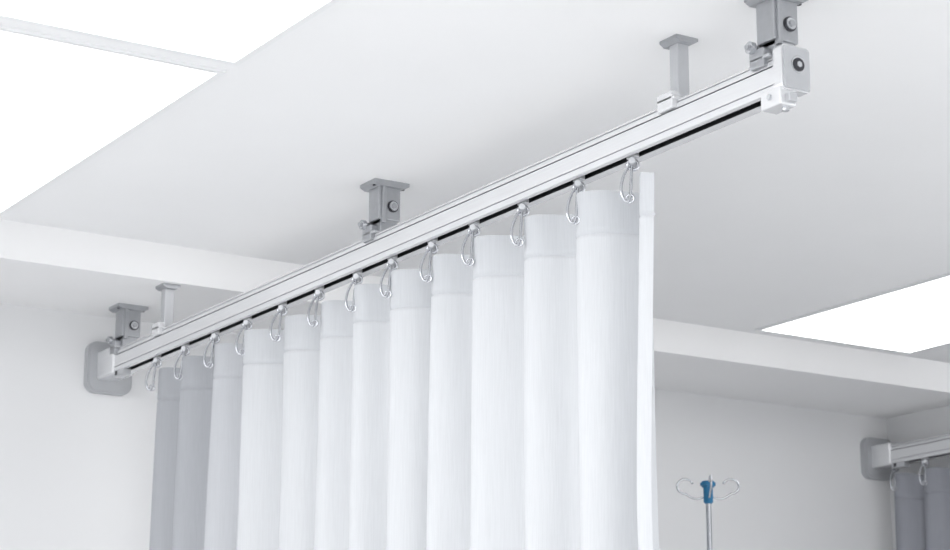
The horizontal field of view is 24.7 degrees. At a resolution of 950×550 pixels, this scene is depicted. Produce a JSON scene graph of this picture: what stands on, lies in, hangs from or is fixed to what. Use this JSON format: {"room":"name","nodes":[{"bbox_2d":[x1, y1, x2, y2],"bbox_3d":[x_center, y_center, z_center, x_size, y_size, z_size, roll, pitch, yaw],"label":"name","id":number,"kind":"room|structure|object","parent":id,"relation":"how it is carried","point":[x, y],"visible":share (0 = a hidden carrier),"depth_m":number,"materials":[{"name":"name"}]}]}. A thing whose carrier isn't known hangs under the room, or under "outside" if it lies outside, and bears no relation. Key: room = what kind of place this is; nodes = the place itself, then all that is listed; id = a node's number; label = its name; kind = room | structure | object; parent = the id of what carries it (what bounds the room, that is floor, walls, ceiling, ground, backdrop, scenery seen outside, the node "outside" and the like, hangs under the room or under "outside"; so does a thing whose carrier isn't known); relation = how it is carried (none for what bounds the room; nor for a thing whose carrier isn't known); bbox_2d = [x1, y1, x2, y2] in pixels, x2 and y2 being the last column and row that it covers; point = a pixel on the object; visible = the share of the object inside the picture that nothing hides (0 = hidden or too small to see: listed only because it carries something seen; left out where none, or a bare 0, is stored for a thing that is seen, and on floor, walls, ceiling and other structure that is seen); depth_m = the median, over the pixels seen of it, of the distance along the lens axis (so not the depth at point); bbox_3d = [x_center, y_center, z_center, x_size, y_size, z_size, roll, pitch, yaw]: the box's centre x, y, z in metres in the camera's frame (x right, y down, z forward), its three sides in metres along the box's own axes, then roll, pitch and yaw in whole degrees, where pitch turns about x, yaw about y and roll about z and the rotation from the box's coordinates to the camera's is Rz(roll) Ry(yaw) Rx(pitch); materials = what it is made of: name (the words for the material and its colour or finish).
{"room":"hospital room","nodes":[
{"label":"hospital room","id":0,"kind":"room"},
{"bbox_2d":[0,303,892,549],"bbox_3d":[-1.944,1.292,5.605,8.500,2.645,0.150,9,-17,-31],"label":"wall","id":1,"kind":"structure","parent":0,"point":[77,464],"depth_m":6.43,"materials":[{"name":"paint"}]},
{"bbox_2d":[860,433,949,480],"bbox_3d":[2.141,0.407,6.861,0.140,0.150,2.553,9,-17,-31],"label":"rail","id":2,"kind":"object","parent":1,"relation":"attached to","point":[878,456],"depth_m":7.78,"materials":[{"name":"white metal"}]},
{"bbox_2d":[889,457,949,549],"bbox_3d":[2.089,1.495,6.668,0.092,2.156,2.198,9,-17,-31],"label":"curtain","id":3,"kind":"object","parent":2,"relation":"hanging from","point":[922,502],"visible":1,"depth_m":7.66,"materials":[{"name":"grey fabric"}]},
{"bbox_2d":[83,44,809,395],"bbox_3d":[-0.250,-0.042,5.086,0.140,0.150,3.073,9,-17,-31],"label":"rail","id":4,"kind":"object","parent":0,"point":[775,88],"depth_m":4.61,"materials":[{"name":"white metal"}]},
{"bbox_2d":[145,152,658,549],"bbox_3d":[-0.270,1.041,4.871,0.120,2.156,2.384,9,-17,-31],"label":"curtain","id":5,"kind":"object","parent":4,"relation":"hanging from","point":[500,395],"visible":1,"depth_m":4.70,"materials":[{"name":"fabric"}]},
{"bbox_2d":[0,0,949,418],"bbox_3d":[0.358,-0.983,2.453,8.500,0.220,8.820,9,-17,-31],"label":"ceiling","id":6,"kind":"structure","parent":0,"point":[254,178],"depth_m":4.93,"materials":[{"name":"paint"}]},
{"bbox_2d":[0,25,225,214],"bbox_3d":[-1.320,-0.354,4.481,1.188,0.006,1.220,9,-17,-31],"label":"ceiling light panel","id":7,"kind":"object","parent":6,"relation":"in","point":[64,102],"depth_m":4.45,"materials":[{"name":"white plastic"}]},
{"bbox_2d":[106,303,147,354],"bbox_3d":[-1.001,0.159,6.237,0.101,0.139,0.070,9,-17,-31],"label":"bracket","id":8,"kind":"object","parent":6,"relation":"attached to","point":[128,316],"depth_m":6.22,"materials":[{"name":"grey metal"}]},
{"bbox_2d":[152,283,180,337],"bbox_3d":[-0.852,0.100,5.995,0.057,0.142,0.062,9,-17,-31],"label":"hanger","id":9,"kind":"object","parent":6,"relation":"hanging from","point":[167,297],"visible":0.8,"depth_m":5.98,"materials":[{"name":"metal"}]},
{"bbox_2d":[0,0,339,65],"bbox_3d":[-0.638,-0.616,3.443,1.188,0.006,1.220,9,-17,-31],"label":"ceiling light panel","id":10,"kind":"object","parent":6,"relation":"in","point":[231,32],"depth_m":4.02,"materials":[{"name":"white plastic"}]},
{"bbox_2d":[358,178,409,242],"bbox_3d":[-0.214,-0.144,5.039,0.101,0.139,0.070,9,-17,-31],"label":"bracket","id":11,"kind":"object","parent":6,"relation":"attached to","point":[384,195],"depth_m":5.02,"materials":[{"name":"grey metal"}]},
{"bbox_2d":[657,34,697,114],"bbox_3d":[0.384,-0.376,4.115,0.057,0.142,0.062,9,-17,-31],"label":"hanger","id":12,"kind":"object","parent":6,"relation":"hanging from","point":[678,44],"visible":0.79,"depth_m":4.10,"materials":[{"name":"metal"}]},
{"bbox_2d":[744,0,808,71],"bbox_3d":[0.539,-0.433,3.894,0.101,0.139,0.070,9,-17,-31],"label":"bracket","id":13,"kind":"object","parent":6,"relation":"attached to","point":[777,24],"depth_m":3.88,"materials":[{"name":"grey metal"}]},
{"bbox_2d":[755,272,949,353],"bbox_3d":[1.428,0.082,6.201,0.630,0.006,1.200,9,-17,-31],"label":"ceiling light panel","id":14,"kind":"object","parent":6,"relation":"in","point":[911,318],"depth_m":6.42,"materials":[{"name":"white plastic"}]},
{"bbox_2d":[887,405,949,549],"bbox_3d":[3.837,0.949,4.250,0.150,2.645,8.420,9,-17,-31],"label":"wall","id":15,"kind":"structure","parent":0,"point":[934,422],"depth_m":7.83,"materials":[{"name":"paint"}]},
{"bbox_3d":[0.358,1.746,1.763,8.500,0.120,8.820,9,-17,-31],"label":"floor","id":16,"kind":"structure","parent":0,"visible":0},
{"bbox_2d":[676,475,739,549],"bbox_3d":[0.655,1.579,5.657,0.574,2.113,0.604,9,-17,-31],"label":"pole","id":17,"kind":"object","parent":16,"relation":"on","point":[708,485],"visible":1,"depth_m":5.88,"materials":[{"name":"silver metal"}]}
]}

